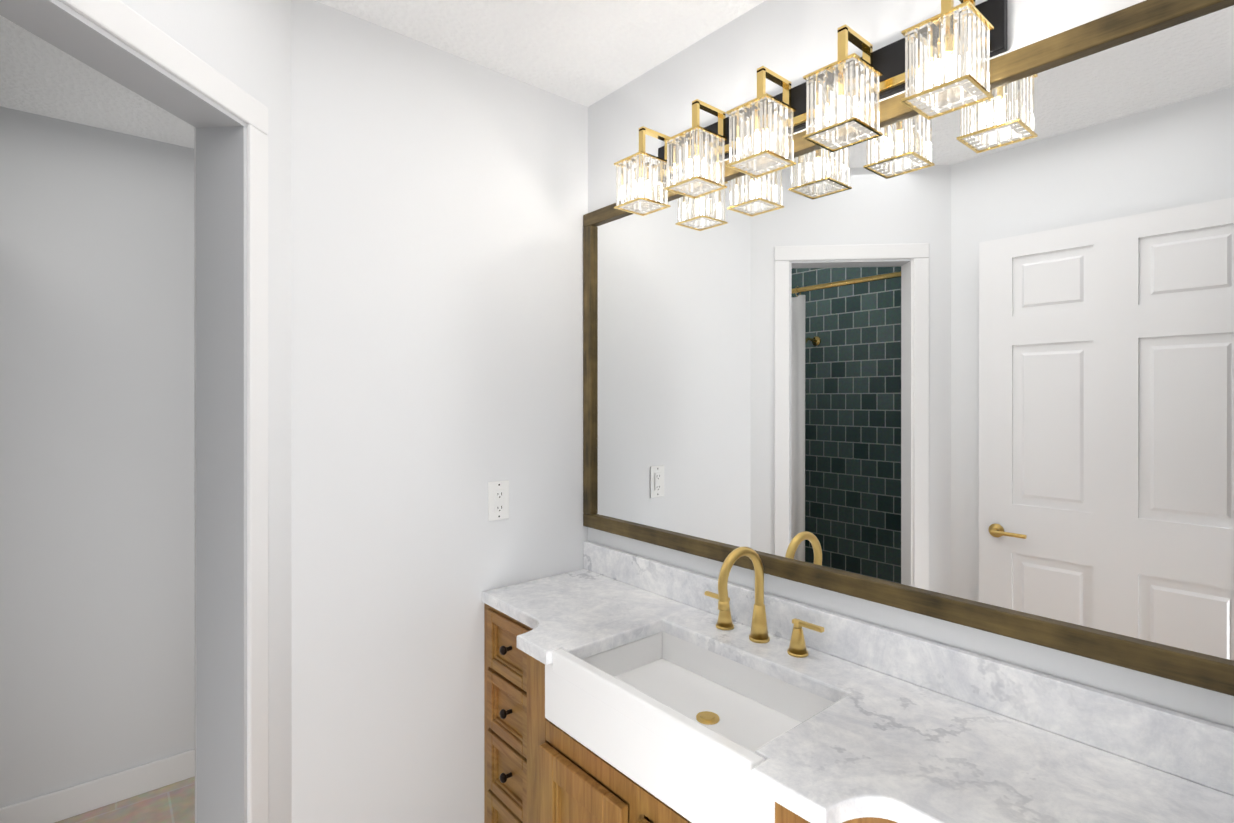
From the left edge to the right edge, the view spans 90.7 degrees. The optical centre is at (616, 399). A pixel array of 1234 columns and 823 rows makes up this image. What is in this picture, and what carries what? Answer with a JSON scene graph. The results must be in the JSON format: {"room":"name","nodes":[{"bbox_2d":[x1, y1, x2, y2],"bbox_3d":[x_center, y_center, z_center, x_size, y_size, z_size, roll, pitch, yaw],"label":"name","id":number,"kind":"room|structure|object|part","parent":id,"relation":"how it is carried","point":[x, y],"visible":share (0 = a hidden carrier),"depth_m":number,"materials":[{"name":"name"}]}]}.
{"room":"bathroom","nodes":[
{"label":"bathroom","id":0,"kind":"room"},
{"bbox_2d":[0,106,194,807],"bbox_3d":[-1.909,0.242,2.229,2.315,2.440,0.115,0,0,-40],"label":"wall","id":1,"kind":"structure","parent":0,"point":[97,601],"depth_m":2.18,"materials":[{"name":"white paint"}]},
{"bbox_2d":[0,749,194,822],"bbox_3d":[-1.541,1.409,2.457,1.460,0.105,0.014,0,0,-40],"label":"baseboard","id":2,"kind":"structure","parent":1,"relation":"attached to","point":[71,801],"depth_m":2.19,"materials":[{"name":"white paint"}]},
{"bbox_2d":[55,776,194,822],"bbox_3d":[-0.470,1.494,0.739,2.850,0.060,4.500,0,0,-40],"label":"floor","id":3,"kind":"structure","parent":0,"point":[173,803],"depth_m":2.18,"materials":[{"name":"beige tile"}]},
{"bbox_2d":[484,625,825,822],"bbox_3d":[0.224,1.026,1.264,0.506,0.872,1.592,0,0,-40],"label":"bathroom vanity","id":4,"kind":"object","parent":3,"relation":"on","point":[535,771],"depth_m":1.41,"materials":[{"name":"wood"}]},
{"bbox_3d":[-0.290,1.208,1.685,0.005,0.089,0.147,0,0,-40],"label":"wing drawer panel","id":5,"kind":"part","parent":4,"relation":"part of","materials":[{"name":"brown wood"}]},
{"bbox_3d":[-0.296,1.208,1.680,0.020,0.165,0.223,0,0,-40],"label":"wing drawer","id":6,"kind":"part","parent":4,"relation":"part of","materials":[{"name":"brown wood"}]},
{"bbox_3d":[-0.304,0.684,1.672,0.035,0.025,0.025,0,0,-40],"label":"wing drawer knob","id":7,"kind":"part","parent":4,"relation":"part of","materials":[{"name":"black metal"}]},
{"bbox_3d":[-0.304,1.033,1.672,0.035,0.025,0.025,0,0,-40],"label":"wing drawer knob","id":8,"kind":"part","parent":4,"relation":"part of","materials":[{"name":"black metal"}]},
{"bbox_3d":[-0.304,0.858,1.672,0.035,0.025,0.025,0,0,-40],"label":"wing drawer knob","id":9,"kind":"part","parent":4,"relation":"part of","materials":[{"name":"black metal"}]},
{"bbox_3d":[-0.296,1.033,1.679,0.020,0.165,0.223,0,0,-40],"label":"wing drawer","id":10,"kind":"part","parent":4,"relation":"part of","materials":[{"name":"brown wood"}]},
{"bbox_3d":[-0.296,0.858,1.679,0.020,0.165,0.223,0,0,-40],"label":"wing drawer","id":11,"kind":"part","parent":4,"relation":"part of","materials":[{"name":"brown wood"}]},
{"bbox_3d":[-0.298,0.982,1.690,0.012,0.782,0.265,0,0,-40],"label":"wing frame","id":12,"kind":"part","parent":4,"relation":"part of","materials":[{"name":"brown wood"}]},
{"bbox_3d":[-0.296,0.684,1.679,0.020,0.163,0.223,0,0,-40],"label":"wing drawer","id":13,"kind":"part","parent":4,"relation":"part of","materials":[{"name":"brown wood"}]},
{"bbox_3d":[-0.290,1.033,1.684,0.005,0.089,0.147,0,0,-40],"label":"wing drawer panel","id":14,"kind":"part","parent":4,"relation":"part of","materials":[{"name":"brown wood"}]},
{"bbox_3d":[-0.290,0.858,1.684,0.005,0.089,0.147,0,0,-40],"label":"wing drawer panel","id":15,"kind":"part","parent":4,"relation":"part of","materials":[{"name":"brown wood"}]},
{"bbox_3d":[-0.290,0.684,1.684,0.005,0.087,0.147,0,0,-40],"label":"wing drawer panel","id":16,"kind":"part","parent":4,"relation":"part of","materials":[{"name":"brown wood"}]},
{"bbox_3d":[-0.071,1.044,1.278,0.005,0.406,0.158,0,0,-40],"label":"door panel","id":17,"kind":"part","parent":4,"relation":"part of","materials":[{"name":"brown wood"}]},
{"bbox_3d":[-0.077,1.044,1.273,0.020,0.532,0.284,0,0,-40],"label":"door","id":18,"kind":"part","parent":4,"relation":"part of","materials":[{"name":"brown wood"}]},
{"bbox_3d":[0.042,1.052,1.159,0.012,0.643,0.619,0,0,-40],"label":"frame","id":19,"kind":"part","parent":4,"relation":"part of","materials":[{"name":"brown wood"}]},
{"bbox_3d":[0.135,1.044,1.024,0.020,0.532,0.284,0,0,-40],"label":"door","id":20,"kind":"part","parent":4,"relation":"part of","materials":[{"name":"brown wood"}]},
{"bbox_2d":[482,569,1233,822],"bbox_3d":[0.233,0.575,1.271,0.484,0.030,1.592,0,0,-40],"label":"countertop","id":21,"kind":"structure","parent":4,"relation":"on","point":[887,749],"depth_m":0.98,"materials":[{"name":"white stone"}]},
{"bbox_2d":[545,631,834,822],"bbox_3d":[0.168,0.643,1.266,0.352,0.164,0.619,0,0,-40],"label":"farmhouse sink","id":22,"kind":"object","parent":21,"relation":"in","point":[685,729],"visible":0.65,"depth_m":1.23,"materials":[{"name":"white ceramic"}]},
{"bbox_2d":[705,547,823,657],"bbox_3d":[0.287,0.446,1.386,0.166,0.226,0.330,0,0,-40],"label":"faucet","id":23,"kind":"object","parent":21,"relation":"on","point":[759,634],"visible":1,"depth_m":1.39,"materials":[{"name":"gold metal"}]},
{"bbox_3d":[0.250,0.490,1.522,0.013,0.010,0.074,0,0,-40],"label":"handle lever","id":24,"kind":"part","parent":23,"relation":"part of","materials":[{"name":"gold metal"}]},
{"bbox_3d":[0.266,0.523,1.503,0.045,0.073,0.045,0,0,-40],"label":"handle","id":25,"kind":"part","parent":23,"relation":"part of","materials":[{"name":"gold metal"}]},
{"bbox_3d":[0.282,0.409,1.382,0.153,0.151,0.020,0,0,-40],"label":"spout","id":26,"kind":"part","parent":23,"relation":"part of","materials":[{"name":"gold metal"}]},
{"bbox_3d":[0.333,0.519,1.425,0.047,0.081,0.047,0,0,-40],"label":"spout","id":27,"kind":"part","parent":23,"relation":"part of","materials":[{"name":"gold metal"}]},
{"bbox_3d":[0.399,0.523,1.346,0.045,0.073,0.045,0,0,-40],"label":"handle","id":28,"kind":"part","parent":23,"relation":"part of","materials":[{"name":"gold metal"}]},
{"bbox_3d":[0.415,0.490,1.327,0.013,0.010,0.074,0,0,-40],"label":"handle lever","id":29,"kind":"part","parent":23,"relation":"part of","materials":[{"name":"gold metal"}]},
{"bbox_2d":[120,0,291,822],"bbox_3d":[-0.857,0.243,1.126,0.100,2.440,0.677,0,0,5],"label":"wall","id":30,"kind":"structure","parent":0,"point":[269,54],"depth_m":1.40,"materials":[{"name":"white paint"}]},
{"bbox_2d":[0,0,267,134],"bbox_3d":[-0.866,-0.615,1.049,0.129,0.072,0.633,0,0,5],"label":"trim","id":31,"kind":"structure","parent":30,"relation":"attached to","point":[122,43],"depth_m":1.06,"materials":[{"name":"grey paint"}]},
{"bbox_2d":[194,128,196,822],"bbox_3d":[-0.898,0.437,1.340,0.018,2.052,0.062,0,0,5],"label":"trim","id":32,"kind":"structure","parent":30,"relation":"attached to","point":[195,436],"depth_m":1.31,"materials":[{"name":"white paint"}]},
{"bbox_2d":[196,122,246,822],"bbox_3d":[-0.841,0.433,1.303,0.107,2.060,0.019,0,0,5],"label":"door frame","id":33,"kind":"structure","parent":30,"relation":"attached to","point":[221,463],"depth_m":1.29,"materials":[{"name":"grey paint"}]},
{"bbox_2d":[247,124,268,822],"bbox_3d":[-0.784,0.437,1.330,0.011,2.052,0.062,0,0,5],"label":"trim","id":34,"kind":"structure","parent":30,"relation":"attached to","point":[257,492],"depth_m":1.32,"materials":[{"name":"white paint"}]},
{"bbox_2d":[0,0,765,148],"bbox_3d":[-0.470,-1.006,0.736,2.850,0.060,4.500,0,0,-40],"label":"ceiling","id":35,"kind":"structure","parent":0,"point":[587,53],"depth_m":1.69,"materials":[{"name":"white paint"}]},
{"bbox_2d":[291,0,587,822],"bbox_3d":[-0.489,0.242,1.780,0.928,2.440,0.115,0,0,-40],"label":"wall","id":36,"kind":"structure","parent":0,"point":[439,203],"depth_m":1.66,"materials":[{"name":"white paint"}]},
{"bbox_2d":[488,480,508,520],"bbox_3d":[-0.351,0.299,1.815,0.070,0.115,0.009,0,0,-40],"label":"outlet","id":37,"kind":"object","parent":36,"relation":"attached to","point":[498,500],"visible":1,"depth_m":1.81,"materials":[{"name":"white plastic"}]},
{"bbox_2d":[588,0,1233,727],"bbox_3d":[0.448,0.243,1.483,0.115,2.440,4.350,0,0,-40],"label":"wall","id":38,"kind":"structure","parent":0,"point":[794,42],"depth_m":1.41,"materials":[{"name":"white paint"}]},
{"bbox_2d":[614,0,1006,215],"bbox_3d":[0.346,-0.626,1.371,0.181,0.216,0.884,0,0,-40],"label":"sconce","id":39,"kind":"object","parent":38,"relation":"attached to","point":[936,66],"visible":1,"depth_m":1.22,"materials":[{"name":"clear glass"}]},
{"bbox_3d":[0.397,-0.638,1.413,0.012,0.018,0.840,0,0,-40],"label":"gold rail","id":40,"kind":"part","parent":39,"relation":"part of","materials":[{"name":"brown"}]},
{"bbox_2d":[583,541,1233,796],"bbox_3d":[0.410,0.515,1.421,0.019,0.089,1.592,0,0,-40],"label":"backsplash","id":41,"kind":"structure","parent":38,"relation":"attached to","point":[1192,748],"depth_m":1.10,"materials":[{"name":"white stone"}]},
{"bbox_2d":[583,0,1233,695],"bbox_3d":[0.409,-0.097,1.419,0.022,1.030,1.589,0,0,-40],"label":"mirror","id":42,"kind":"object","parent":38,"relation":"attached to","point":[971,366],"visible":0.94,"depth_m":1.12,"materials":[{"name":"clear glass"}]}
]}

